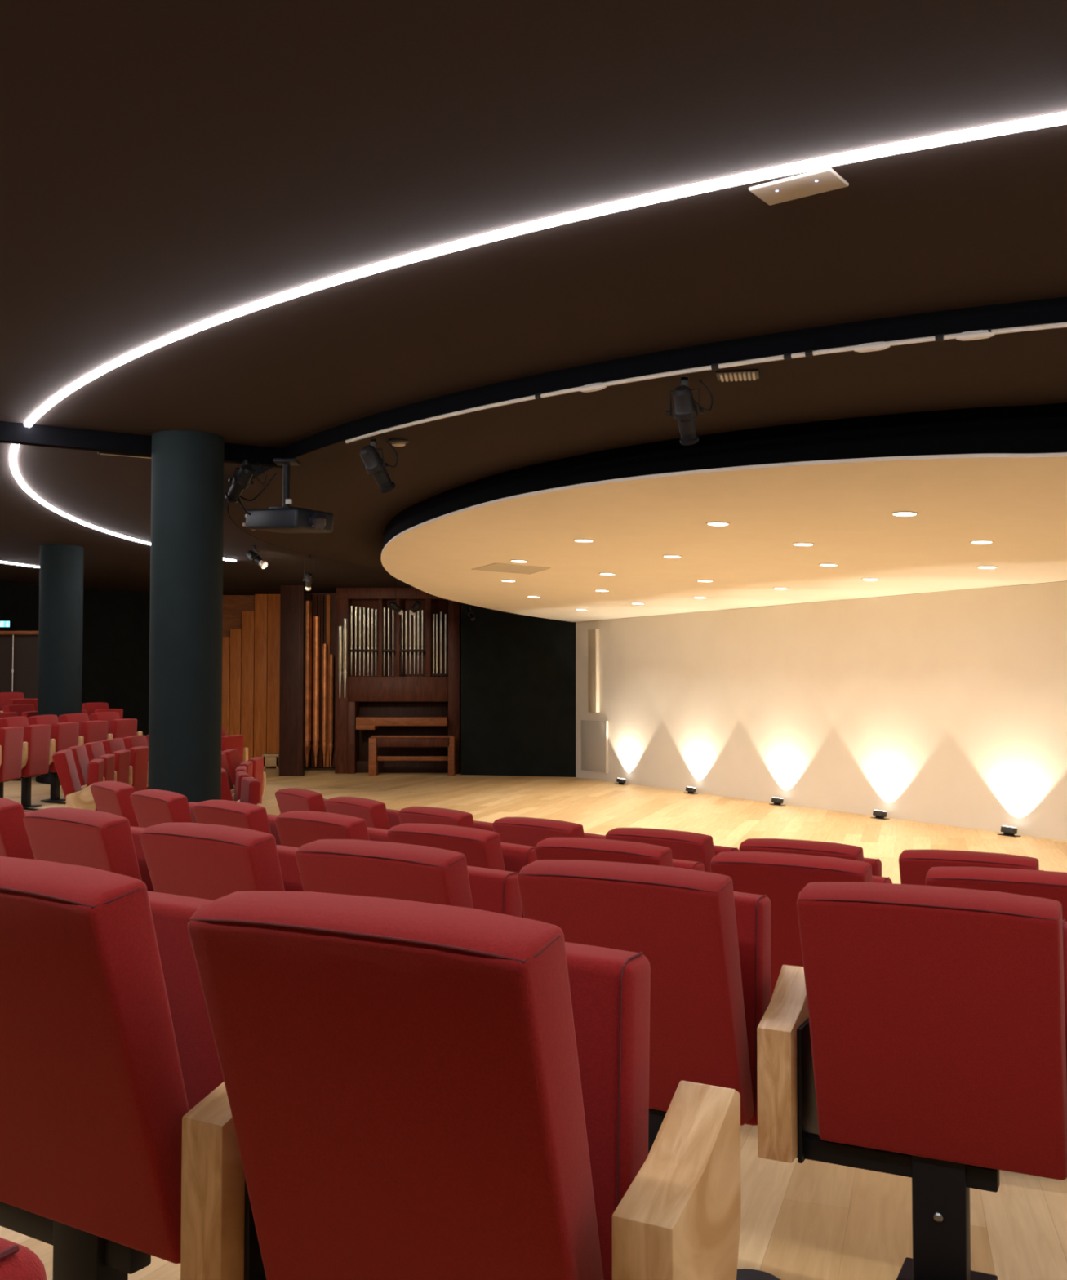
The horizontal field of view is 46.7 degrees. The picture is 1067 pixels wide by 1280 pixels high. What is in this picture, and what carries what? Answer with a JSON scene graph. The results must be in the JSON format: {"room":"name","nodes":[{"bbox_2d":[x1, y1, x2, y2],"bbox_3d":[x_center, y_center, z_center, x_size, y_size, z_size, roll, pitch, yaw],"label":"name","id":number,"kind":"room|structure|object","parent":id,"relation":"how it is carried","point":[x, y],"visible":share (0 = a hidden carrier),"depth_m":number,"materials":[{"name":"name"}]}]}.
{"room":"auditorium","nodes":[
{"label":"auditorium","id":0,"kind":"room"},
{"bbox_2d":[0,582,150,735],"bbox_3d":[0.023,0.376,12.315,24.484,3.700,37.646,1,-2,-17],"label":"wall","id":1,"kind":"structure","parent":0,"point":[116,624],"depth_m":25.34,"materials":[{"name":"black paint"}]},
{"bbox_2d":[0,620,11,627],"bbox_3d":[-9.916,-0.298,23.020,0.333,0.142,0.071,0,-2,0],"label":"exit sign","id":2,"kind":"object","parent":1,"relation":"attached to","point":[3,624],"visible":1,"depth_m":23.00,"materials":[{"name":"teal plastic"}]},
{"bbox_2d":[0,631,38,698],"bbox_3d":[-9.287,0.843,21.424,1.492,2.002,0.160,0,-2,0],"label":"door","id":3,"kind":"structure","parent":1,"relation":"in","point":[25,655],"depth_m":21.46,"materials":[{"name":"black wood"}]},
{"bbox_2d":[11,634,13,691],"bbox_3d":[-9.016,0.402,21.379,0.032,0.991,0.030,0,-2,0],"label":"door pull","id":4,"kind":"object","parent":3,"relation":"hanging from","point":[12,669],"visible":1,"depth_m":21.38,"materials":[{"name":"silver metal"}]},
{"bbox_2d":[226,296,1066,568],"bbox_3d":[6.088,-1.325,14.918,18.999,0.120,18.999,0,-2,0],"label":"trim","id":5,"kind":"structure","parent":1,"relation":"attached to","point":[1051,310],"depth_m":6.91,"materials":[{"name":"black paint"}]},
{"bbox_2d":[460,602,575,777],"bbox_3d":[-0.285,0.779,23.994,2.294,3.700,0.200,-1,-2,15],"label":"wall","id":6,"kind":"structure","parent":0,"point":[518,671],"depth_m":23.89,"materials":[{"name":"black paint"}]},
{"bbox_2d":[575,740,576,777],"bbox_3d":[0.916,1.139,23.672,0.270,2.958,0.050,1,-2,-29],"label":"trim","id":7,"kind":"structure","parent":6,"relation":"attached to","point":[575,740],"depth_m":23.55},
{"bbox_2d":[0,0,1066,603],"bbox_3d":[6.300,-1.505,14.361,44.000,0.200,44.000,0,-2,0],"label":"ceiling","id":8,"kind":"structure","parent":0,"point":[167,166],"depth_m":4.88,"materials":[{"name":"paint"}]},
{"bbox_2d":[0,560,39,568],"bbox_3d":[-0.255,-1.648,7.015,29.112,0.026,9.946,-2,-3,41],"label":"led strip","id":9,"kind":"object","parent":8,"relation":"attached to","point":[1,562],"visible":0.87,"depth_m":19.71,"materials":[{"name":"white plastic"}]},
{"bbox_2d":[8,444,235,561],"bbox_3d":[-4.855,-1.390,14.472,1.012,0.026,9.398,0,-2,-3],"label":"led strip","id":10,"kind":"object","parent":8,"relation":"attached to","point":[13,453],"visible":0.73,"depth_m":12.73,"materials":[{"name":"white plastic"}]},
{"bbox_2d":[97,451,151,458],"bbox_3d":[-3.383,-1.540,10.300,0.480,0.017,0.060,1,-2,-27],"label":"ceiling vent","id":11,"kind":"object","parent":8,"relation":"in","point":[100,453],"visible":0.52,"depth_m":10.27,"materials":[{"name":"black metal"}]},
{"bbox_2d":[0,421,283,467],"bbox_3d":[-4.409,-1.540,8.724,5.471,0.160,0.100,1,-2,-30],"label":"ceiling beam","id":12,"kind":"structure","parent":8,"relation":"attached to","point":[12,433],"depth_m":9.32,"materials":[{"name":"black paint"}]},
{"bbox_2d":[224,459,266,502],"bbox_3d":[-2.338,-1.273,9.874,0.348,0.334,0.210,-1,-2,25],"label":"spotlight","id":13,"kind":"object","parent":8,"relation":"hanging from","point":[241,481],"visible":1,"depth_m":9.83,"materials":[{"name":"black metal"}]},
{"bbox_2d":[245,545,267,568],"bbox_3d":[-3.834,-1.147,17.095,0.313,0.326,0.224,0,-2,0],"label":"spotlight","id":14,"kind":"object","parent":8,"relation":"hanging from","point":[255,557],"visible":1,"depth_m":17.05,"materials":[{"name":"black metal"}]},
{"bbox_2d":[302,555,314,590],"bbox_3d":[-3.352,-1.002,18.407,0.204,0.524,0.170,-2,-3,41],"label":"spotlight","id":15,"kind":"object","parent":8,"relation":"hanging from","point":[308,580],"visible":1,"depth_m":18.37,"materials":[{"name":"black metal"}]},
{"bbox_2d":[389,577,403,614],"bbox_3d":[-2.491,-0.794,22.450,0.289,0.662,0.190,1,-2,-31],"label":"spotlight","id":16,"kind":"object","parent":8,"relation":"hanging from","point":[394,606],"visible":1,"depth_m":22.42,"materials":[{"name":"black metal"}]},
{"bbox_2d":[409,587,421,614],"bbox_3d":[-2.144,-0.791,22.458,0.218,0.666,0.266,0,-2,0],"label":"spotlight","id":17,"kind":"object","parent":8,"relation":"hanging from","point":[416,606],"visible":0.99,"depth_m":22.39,"materials":[{"name":"black metal"}]},
{"bbox_2d":[466,604,475,621],"bbox_3d":[-1.171,-0.729,23.024,0.180,0.752,0.231,0,-2,0],"label":"spotlight","id":18,"kind":"object","parent":8,"relation":"hanging from","point":[469,613],"visible":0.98,"depth_m":22.99,"materials":[{"name":"black metal"}]},
{"bbox_2d":[22,111,1066,426],"bbox_3d":[3.847,-1.712,5.161,16.718,0.026,3.413,-1,-2,16],"label":"led strip","id":19,"kind":"object","parent":8,"relation":"attached to","point":[1060,117],"visible":1,"depth_m":4.93,"materials":[{"name":"white plastic"}]},
{"bbox_2d":[748,166,848,204],"bbox_3d":[1.013,-1.732,4.720,0.330,0.019,0.190,-1,-2,36],"label":"recessed light","id":20,"kind":"object","parent":8,"relation":"in","point":[824,180],"visible":0.96,"depth_m":4.70,"materials":[{"name":"beige metal"}]},
{"bbox_2d":[0,766,1066,1279],"bbox_3d":[6.670,1.812,14.226,52.000,0.960,52.000,0,-2,0],"label":"floor","id":21,"kind":"structure","parent":0,"point":[810,1220],"depth_m":4.07,"materials":[{"name":"brown wood"}]},
{"bbox_2d":[0,745,1,766],"bbox_3d":[-5.956,1.383,13.070,0.410,1.060,0.708,0,-2,-6],"label":"chair","id":22,"kind":"object","parent":21,"relation":"on","point":[0,745],"visible":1,"depth_m":13.43,"materials":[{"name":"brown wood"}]},
{"bbox_2d":[0,712,17,718],"bbox_3d":[-7.301,1.380,16.724,0.410,0.990,0.708,0,-2,10],"label":"chair","id":23,"kind":"object","parent":21,"relation":"on","point":[2,715],"visible":0.2,"depth_m":16.68,"materials":[{"name":"red fabric"}]},
{"bbox_2d":[0,726,27,798],"bbox_3d":[-6.004,1.409,13.843,0.410,1.060,0.708,0,-2,-2],"label":"chair","id":24,"kind":"object","parent":21,"relation":"on","point":[14,750],"visible":0.94,"depth_m":13.77,"materials":[{"name":"red fabric"}]},
{"bbox_2d":[0,797,35,859],"bbox_3d":[-2.219,1.145,5.200,0.708,0.990,0.410,-2,-3,44],"label":"chair","id":25,"kind":"object","parent":21,"relation":"on","point":[15,842],"visible":0.13,"depth_m":4.88,"materials":[{"name":"red fabric"}]},
{"bbox_2d":[0,692,37,711],"bbox_3d":[-8.076,1.314,19.338,0.410,0.990,0.708,-1,-2,19],"label":"chair","id":26,"kind":"object","parent":21,"relation":"on","point":[6,698],"visible":0.34,"depth_m":19.20,"materials":[{"name":"red fabric"}]},
{"bbox_2d":[2,704,37,718],"bbox_3d":[-7.141,1.407,17.500,0.410,0.990,0.708,0,-2,13],"label":"chair","id":27,"kind":"object","parent":21,"relation":"on","point":[22,710],"visible":0.24,"depth_m":17.31,"materials":[{"name":"red fabric"}]},
{"bbox_2d":[0,1237,46,1279],"bbox_3d":[-0.563,0.671,0.514,0.843,0.990,0.410,-1,-2,28],"label":"chair","id":28,"kind":"object","parent":21,"relation":"on","point":[17,1261],"visible":1,"depth_m":0.56,"materials":[{"name":"red fabric"}]},
{"bbox_2d":[0,716,55,807],"bbox_3d":[-6.005,1.436,14.617,0.410,1.060,0.708,0,-2,1],"label":"chair","id":29,"kind":"object","parent":21,"relation":"on","point":[41,749],"visible":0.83,"depth_m":14.48,"materials":[{"name":"red fabric"}]},
{"bbox_2d":[27,715,84,801],"bbox_3d":[-5.958,1.463,15.389,0.410,1.060,0.708,0,-2,5],"label":"chair","id":30,"kind":"object","parent":21,"relation":"on","point":[65,735],"visible":0.62,"depth_m":15.25,"materials":[{"name":"red fabric"}]},
{"bbox_2d":[35,544,84,785],"bbox_3d":[-6.590,0.342,17.198,0.598,3.314,0.598,0,-2,0],"label":"pillar","id":31,"kind":"structure","parent":21,"relation":"on","point":[60,682],"depth_m":16.98,"materials":[{"name":"grey paint"}]},
{"bbox_2d":[52,749,104,810],"bbox_3d":[-4.207,1.510,11.401,0.410,0.990,0.843,1,-2,-15],"label":"chair","id":32,"kind":"object","parent":21,"relation":"on","point":[77,796],"visible":0.51,"depth_m":11.12,"materials":[{"name":"red fabric"}]},
{"bbox_2d":[81,709,87,713],"bbox_3d":[-6.924,1.435,18.313,0.410,0.990,0.708,-1,-2,16],"label":"chair","id":33,"kind":"object","parent":21,"relation":"on","point":[84,711],"visible":0.03,"depth_m":18.41,"materials":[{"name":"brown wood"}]},
{"bbox_2d":[57,713,112,743],"bbox_3d":[-5.864,1.489,16.158,0.410,1.060,0.708,0,-2,8],"label":"chair","id":34,"kind":"object","parent":21,"relation":"on","point":[91,731],"visible":0.47,"depth_m":16.01,"materials":[{"name":"red fabric"}]},
{"bbox_2d":[22,807,154,892],"bbox_3d":[-1.645,1.127,4.670,0.708,0.990,0.410,-2,-3,41],"label":"chair","id":35,"kind":"object","parent":21,"relation":"on","point":[100,840],"visible":0.3,"depth_m":4.45,"materials":[{"name":"red fabric"}]},
{"bbox_2d":[64,745,116,786],"bbox_3d":[-4.391,1.539,12.233,0.410,0.990,0.708,0,-2,-11],"label":"chair","id":36,"kind":"object","parent":21,"relation":"on","point":[80,756],"visible":0.38,"depth_m":12.02,"materials":[{"name":"red fabric"}]},
{"bbox_2d":[81,702,123,720],"bbox_3d":[-6.658,1.462,19.111,0.410,0.990,0.708,-1,-2,20],"label":"chair","id":37,"kind":"object","parent":21,"relation":"on","point":[91,708],"visible":0.29,"depth_m":18.99,"materials":[{"name":"red fabric"}]},
{"bbox_2d":[82,741,133,786],"bbox_3d":[-4.503,1.565,13.009,0.410,0.990,0.708,0,-2,-7],"label":"chair","id":38,"kind":"object","parent":21,"relation":"on","point":[124,771],"visible":0.39,"depth_m":12.88,"materials":[{"name":"red fabric"}]},
{"bbox_2d":[0,856,223,1279],"bbox_3d":[-0.871,0.879,2.231,0.708,0.990,0.410,-1,-2,32],"label":"chair","id":39,"kind":"object","parent":21,"relation":"on","point":[107,1042],"visible":0.73,"depth_m":2.03,"materials":[{"name":"red fabric"}]},
{"bbox_2d":[89,780,138,826],"bbox_3d":[-2.547,1.386,7.803,0.410,0.990,0.708,1,-2,-35],"label":"chair","id":40,"kind":"object","parent":21,"relation":"on","point":[111,797],"visible":0.2,"depth_m":7.52,"materials":[{"name":"red fabric"}]},
{"bbox_2d":[88,711,142,738],"bbox_3d":[-5.723,1.516,16.919,0.410,1.060,0.708,0,-2,12],"label":"chair","id":41,"kind":"object","parent":21,"relation":"on","point":[119,728],"visible":0.4,"depth_m":16.77,"materials":[{"name":"red fabric"}]},
{"bbox_2d":[101,737,148,791],"bbox_3d":[-4.561,1.593,13.791,0.410,0.990,0.708,0,-2,-3],"label":"chair","id":42,"kind":"object","parent":21,"relation":"on","point":[139,756],"visible":0.37,"depth_m":13.65,"materials":[{"name":"red fabric"}]},
{"bbox_2d":[122,734,148,789],"bbox_3d":[-4.565,1.620,14.575,0.410,0.990,0.708,0,-2,1],"label":"chair","id":43,"kind":"object","parent":21,"relation":"on","point":[133,741],"visible":0.17,"depth_m":14.36,"materials":[{"name":"red fabric"}]},
{"bbox_2d":[129,789,196,827],"bbox_3d":[-2.079,1.364,7.181,0.410,0.990,0.708,2,-3,-39],"label":"chair","id":44,"kind":"object","parent":21,"relation":"on","point":[151,807],"visible":0.27,"depth_m":6.96,"materials":[{"name":"red fabric"}]},
{"bbox_2d":[147,430,224,802],"bbox_3d":[-2.673,0.232,9.498,0.564,3.627,0.564,0,-2,0],"label":"pillar","id":45,"kind":"structure","parent":21,"relation":"on","point":[186,621],"depth_m":9.29,"materials":[{"name":"grey paint"}]},
{"bbox_2d":[139,822,303,900],"bbox_3d":[-1.043,1.110,4.180,0.708,0.990,0.410,-1,-2,37],"label":"chair","id":46,"kind":"object","parent":21,"relation":"on","point":[212,862],"visible":0.26,"depth_m":3.99,"materials":[{"name":"red fabric"}]},
{"bbox_2d":[221,728,248,762],"bbox_3d":[-4.248,1.700,16.902,0.410,0.990,0.708,0,-2,13],"label":"chair","id":47,"kind":"object","parent":21,"relation":"on","point":[233,741],"visible":0.19,"depth_m":16.88,"materials":[{"name":"red fabric"}]},
{"bbox_2d":[192,800,281,845],"bbox_3d":[-1.530,1.342,6.550,0.410,0.990,0.708,2,-3,-43],"label":"chair","id":48,"kind":"object","parent":21,"relation":"on","point":[220,812],"visible":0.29,"depth_m":6.34,"materials":[{"name":"red fabric"}]},
{"bbox_2d":[221,752,253,790],"bbox_3d":[-3.184,1.685,13.001,0.410,0.990,0.708,0,-2,-7],"label":"chair","id":49,"kind":"object","parent":21,"relation":"on","point":[249,764],"visible":0.16,"depth_m":12.92,"materials":[{"name":"red fabric"}]},
{"bbox_2d":[231,765,246,794],"bbox_3d":[-3.057,1.659,12.232,0.410,0.990,0.708,0,-2,-12],"label":"chair","id":50,"kind":"object","parent":21,"relation":"on","point":[240,767],"visible":0.1,"depth_m":12.14,"materials":[{"name":"red fabric"}]},
{"bbox_2d":[231,770,248,801],"bbox_3d":[-2.875,1.633,11.492,0.410,0.990,0.708,1,-2,-16],"label":"chair","id":51,"kind":"object","parent":21,"relation":"on","point":[240,774],"visible":0.16,"depth_m":11.32,"materials":[{"name":"red fabric"}]},
{"bbox_2d":[221,768,262,806],"bbox_3d":[-2.613,1.606,10.705,0.410,0.990,0.843,1,-2,-21],"label":"chair","id":52,"kind":"object","parent":21,"relation":"on","point":[250,790],"visible":0.25,"depth_m":10.50,"materials":[{"name":"red fabric"}]},
{"bbox_2d":[221,748,265,804],"bbox_3d":[-3.250,1.712,13.777,0.410,0.990,0.708,0,-2,-3],"label":"chair","id":53,"kind":"object","parent":21,"relation":"on","point":[233,757],"visible":0.33,"depth_m":13.63,"materials":[{"name":"red fabric"}]},
{"bbox_2d":[222,594,279,767],"bbox_3d":[-6.361,0.871,26.496,1.937,3.690,0.420,0,-2,0],"label":"wood wall panel","id":54,"kind":"object","parent":21,"relation":"on","point":[251,642],"visible":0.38,"depth_m":26.29,"materials":[{"name":"brown wood"}]},
{"bbox_2d":[262,753,279,768],"bbox_3d":[-5.499,2.547,25.957,0.351,0.302,0.300,0,-2,0],"label":"bench","id":55,"kind":"object","parent":21,"relation":"on","point":[269,759],"visible":0.8,"depth_m":25.83,"materials":[{"name":"brown wood"}]},
{"bbox_2d":[279,585,306,776],"bbox_3d":[-4.674,0.783,23.943,0.455,3.690,0.228,0,-2,0],"label":"pillar","id":56,"kind":"structure","parent":21,"relation":"on","point":[292,597],"depth_m":23.84,"materials":[{"name":"brown wood"}]},
{"bbox_2d":[275,787,328,813],"bbox_3d":[-1.549,1.535,8.659,0.410,0.990,0.708,1,-2,-35],"label":"chair","id":57,"kind":"object","parent":21,"relation":"on","point":[290,799],"visible":0.27,"depth_m":8.44,"materials":[{"name":"red fabric"}]},
{"bbox_2d":[304,592,335,769],"bbox_3d":[-4.481,0.844,25.716,0.751,3.690,0.500,0,-2,0],"label":"organ pipes","id":58,"kind":"object","parent":21,"relation":"on","point":[320,607],"visible":0.91,"depth_m":25.60,"materials":[{"name":"brown wood"}]},
{"bbox_2d":[275,810,388,847],"bbox_3d":[-0.971,1.323,5.994,0.708,0.990,0.410,-2,-3,42],"label":"chair","id":59,"kind":"object","parent":21,"relation":"on","point":[295,828],"visible":0.23,"depth_m":5.83,"materials":[{"name":"red fabric"}]},
{"bbox_2d":[325,796,400,830],"bbox_3d":[-1.076,1.513,8.018,0.410,0.990,0.708,2,-3,-39],"label":"chair","id":60,"kind":"object","parent":21,"relation":"on","point":[375,814],"visible":0.27,"depth_m":7.78,"materials":[{"name":"red fabric"}]},
{"bbox_2d":[334,587,461,773],"bbox_3d":[-2.697,0.812,24.787,2.465,3.690,1.200,0,-2,0],"label":"pipe organ","id":61,"kind":"object","parent":21,"relation":"on","point":[397,674],"visible":0.95,"depth_m":24.63,"materials":[{"name":"brown wood"}]},
{"bbox_2d":[349,649,425,652],"bbox_3d":[-2.876,0.217,24.767,1.593,0.047,0.320,0,-2,0],"label":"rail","id":62,"kind":"object","parent":61,"relation":"attached to","point":[350,651],"depth_m":24.61,"materials":[{"name":"brown wood"}]},
{"bbox_2d":[355,715,448,725],"bbox_3d":[-2.590,1.611,24.559,1.776,0.166,0.800,0,-2,0],"label":"shelf","id":63,"kind":"object","parent":61,"relation":"attached to","point":[360,720],"depth_m":24.16,"materials":[{"name":"brown wood"}]},
{"bbox_2d":[431,673,448,675],"bbox_3d":[-1.874,0.701,24.751,0.349,0.047,0.320,0,-2,0],"label":"shelf","id":64,"kind":"object","parent":61,"relation":"attached to","point":[432,674],"depth_m":24.59,"materials":[{"name":"brown wood"}]},
{"bbox_2d":[295,839,521,917],"bbox_3d":[-0.431,1.095,3.739,0.708,0.990,0.410,-1,-2,34],"label":"chair","id":65,"kind":"object","parent":21,"relation":"on","point":[353,867],"visible":0.33,"depth_m":3.57,"materials":[{"name":"red fabric"}]},
{"bbox_2d":[368,735,455,775],"bbox_3d":[-2.364,2.248,24.042,1.655,0.768,0.370,0,-2,0],"label":"bench","id":66,"kind":"object","parent":21,"relation":"on","point":[375,741],"visible":1,"depth_m":23.90,"materials":[{"name":"brown wood"}]},
{"bbox_2d":[398,806,493,831],"bbox_3d":[-0.527,1.491,7.391,0.410,0.990,0.708,2,-3,-44],"label":"chair","id":67,"kind":"object","parent":21,"relation":"on","point":[411,815],"visible":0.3,"depth_m":7.22,"materials":[{"name":"red fabric"}]},
{"bbox_2d":[180,890,741,1279],"bbox_3d":[-0.164,0.864,1.815,0.843,0.990,0.410,-1,-2,29],"label":"chair","id":68,"kind":"object","parent":21,"relation":"on","point":[409,1090],"visible":1,"depth_m":1.71,"materials":[{"name":"red fabric"}]},
{"bbox_2d":[386,823,536,918],"bbox_3d":[-0.360,1.305,5.468,0.708,0.990,0.410,-2,-3,38],"label":"chair","id":69,"kind":"object","parent":21,"relation":"on","point":[482,848],"visible":0.3,"depth_m":5.27,"materials":[{"name":"red fabric"}]},
{"bbox_2d":[492,817,605,846],"bbox_3d":[0.060,1.472,6.822,0.708,0.990,0.410,-2,-3,41],"label":"chair","id":70,"kind":"object","parent":21,"relation":"on","point":[526,831],"visible":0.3,"depth_m":6.66,"materials":[{"name":"red fabric"}]},
{"bbox_2d":[534,837,704,871],"bbox_3d":[0.290,1.288,4.985,0.708,0.990,0.410,-1,-2,34],"label":"chair","id":71,"kind":"object","parent":21,"relation":"on","point":[549,848],"visible":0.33,"depth_m":4.81,"materials":[{"name":"red fabric"}]},
{"bbox_2d":[615,777,626,785],"bbox_3d":[1.553,2.502,21.860,0.100,0.110,0.260,1,-2,-29],"label":"uplight","id":72,"kind":"object","parent":21,"relation":"on","point":[621,781],"visible":1,"depth_m":21.81,"materials":[{"name":"black metal"}]},
{"bbox_2d":[516,859,770,1154],"bbox_3d":[0.239,1.080,3.316,0.708,0.990,0.410,-1,-2,30],"label":"chair","id":73,"kind":"object","parent":21,"relation":"on","point":[706,944],"visible":0.56,"depth_m":3.13,"materials":[{"name":"red fabric"}]},
{"bbox_2d":[604,827,739,872],"bbox_3d":[0.655,1.455,6.332,0.708,0.990,0.410,-1,-2,37],"label":"chair","id":74,"kind":"object","parent":21,"relation":"on","point":[684,846],"visible":0.26,"depth_m":6.09,"materials":[{"name":"red fabric"}]},
{"bbox_2d":[684,786,697,794],"bbox_3d":[2.555,2.439,20.045,0.100,0.110,0.260,1,-2,-29],"label":"uplight","id":75,"kind":"object","parent":21,"relation":"on","point":[691,790],"visible":1,"depth_m":19.98,"materials":[{"name":"black metal"}]},
{"bbox_2d":[736,1269,780,1279],"bbox_3d":[0.517,1.544,2.937,0.196,0.020,0.196,0,-2,0],"label":"chair base","id":76,"kind":"object","parent":21,"relation":"on","point":[742,1274],"visible":0.61,"depth_m":2.98,"materials":[{"name":"grey metal"}]},
{"bbox_2d":[769,797,786,805],"bbox_3d":[3.589,2.374,18.173,0.100,0.110,0.260,1,-2,-29],"label":"uplight","id":77,"kind":"object","parent":21,"relation":"on","point":[777,802],"visible":1,"depth_m":18.12,"materials":[{"name":"black metal"}]},
{"bbox_2d":[710,851,892,999],"bbox_3d":[0.930,1.274,4.574,0.708,0.990,0.410,-1,-2,30],"label":"chair","id":78,"kind":"object","parent":21,"relation":"on","point":[781,877],"visible":0.26,"depth_m":4.43,"materials":[{"name":"red fabric"}]},
{"bbox_2d":[738,838,881,876],"bbox_3d":[1.263,1.440,5.905,0.708,0.990,0.410,-1,-2,33],"label":"chair","id":79,"kind":"object","parent":21,"relation":"on","point":[762,845],"visible":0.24,"depth_m":5.74,"materials":[{"name":"red fabric"}]},
{"bbox_2d":[870,809,889,819],"bbox_3d":[4.590,2.311,16.362,0.100,0.110,0.260,1,-2,-29],"label":"uplight","id":80,"kind":"object","parent":21,"relation":"on","point":[880,815],"visible":1,"depth_m":16.31,"materials":[{"name":"black metal"}]},
{"bbox_2d":[756,881,1066,1279],"bbox_3d":[0.896,1.068,2.955,0.708,0.990,0.410,-1,-2,27],"label":"chair","id":81,"kind":"object","parent":21,"relation":"on","point":[920,1033],"visible":1,"depth_m":2.85,"materials":[{"name":"red fabric"}]},
{"bbox_2d":[898,849,1043,885],"bbox_3d":[1.959,1.426,5.492,0.843,0.990,0.410,-1,-2,28],"label":"chair","id":82,"kind":"object","parent":21,"relation":"on","point":[914,865],"visible":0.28,"depth_m":5.39,"materials":[{"name":"red fabric"}]},
{"bbox_2d":[924,866,1066,921],"bbox_3d":[1.657,1.260,4.179,0.843,0.990,0.410,-1,-2,26],"label":"chair","id":83,"kind":"object","parent":21,"relation":"on","point":[1051,885],"visible":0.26,"depth_m":4.05,"materials":[{"name":"red fabric"}]},
{"bbox_2d":[997,826,1021,836],"bbox_3d":[5.598,2.248,14.536,0.100,0.110,0.260,1,-2,-29],"label":"uplight","id":84,"kind":"object","parent":21,"relation":"on","point":[1006,830],"visible":1,"depth_m":14.49,"materials":[{"name":"black metal"}]},
{"bbox_2d":[228,321,1066,591],"bbox_3d":[6.088,-1.350,14.919,18.975,0.170,18.975,0,-2,0],"label":"ceiling","id":85,"kind":"structure","parent":0,"point":[1028,367],"depth_m":8.24,"materials":[{"name":"paint"}]},
{"bbox_2d":[237,457,333,533],"bbox_3d":[-1.972,-1.148,9.899,0.708,0.582,0.452,-2,-3,38],"label":"projector","id":86,"kind":"object","parent":85,"relation":"hanging from","point":[286,518],"visible":1,"depth_m":9.79,"materials":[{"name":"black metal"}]},
{"bbox_2d":[360,439,398,493],"bbox_3d":[-1.126,-1.261,8.944,0.287,0.381,0.217,1,-2,-25],"label":"spotlight","id":87,"kind":"object","parent":85,"relation":"hanging from","point":[375,465],"visible":1,"depth_m":8.89,"materials":[{"name":"black metal"}]},
{"bbox_2d":[388,438,408,446],"bbox_3d":[-0.991,-1.446,9.073,0.150,0.042,0.150,0,-2,0],"label":"smoke detector","id":88,"kind":"object","parent":85,"relation":"attached to","point":[395,442],"visible":1,"depth_m":9.03,"materials":[{"name":"white plastic"}]},
{"bbox_2d":[666,377,713,445],"bbox_3d":[0.883,-1.325,7.162,0.251,0.376,0.216,1,-2,-34],"label":"spotlight","id":89,"kind":"object","parent":85,"relation":"hanging from","point":[685,410],"visible":1,"depth_m":7.11,"materials":[{"name":"black metal"}]},
{"bbox_2d":[345,321,1066,443],"bbox_3d":[3.007,-1.527,6.666,9.865,0.049,1.401,-1,-2,20],"label":"track","id":90,"kind":"object","parent":85,"relation":"attached to","point":[984,333],"visible":1,"depth_m":6.74,"materials":[{"name":"silver metal"}]},
{"bbox_2d":[381,402,1066,622],"bbox_3d":[2.123,-0.998,13.665,9.523,0.618,19.715,1,-2,-35],"label":"ceiling panel","id":91,"kind":"object","parent":85,"relation":"in","point":[902,513],"depth_m":10.97,"materials":[{"name":"beige paint"}]},
{"bbox_2d":[471,563,550,574],"bbox_3d":[-0.287,-0.879,15.248,0.772,0.052,0.822,1,-2,-18],"label":"access panel","id":92,"kind":"object","parent":91,"relation":"on","point":[498,567],"visible":1,"depth_m":15.23,"materials":[{"name":"beige paint"}]},
{"bbox_2d":[715,368,759,382],"bbox_3d":[1.179,-1.526,7.124,0.240,0.026,0.190,0,-2,12],"label":"ceiling vent","id":93,"kind":"object","parent":85,"relation":"in","point":[749,374],"visible":1,"depth_m":7.08,"materials":[{"name":"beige metal"}]},
{"bbox_2d":[575,581,1066,840],"bbox_3d":[5.462,0.854,15.421,0.250,2.958,18.800,1,-2,-29],"label":"wall","id":94,"kind":"structure","parent":0,"point":[945,708],"depth_m":17.01,"materials":[{"name":"paint"}]},
{"bbox_2d":[587,628,599,712],"bbox_3d":[1.144,0.571,22.927,0.070,1.544,0.380,1,-2,-29],"label":"speaker","id":95,"kind":"object","parent":94,"relation":"attached to","point":[593,634],"visible":1,"depth_m":22.91},
{"bbox_2d":[581,720,608,773],"bbox_3d":[1.127,1.969,22.940,0.040,0.953,0.918,1,-2,-29],"label":"hatch","id":96,"kind":"object","parent":94,"relation":"attached to","point":[594,734],"visible":1,"depth_m":22.90,"materials":[{"name":"beige paint"}]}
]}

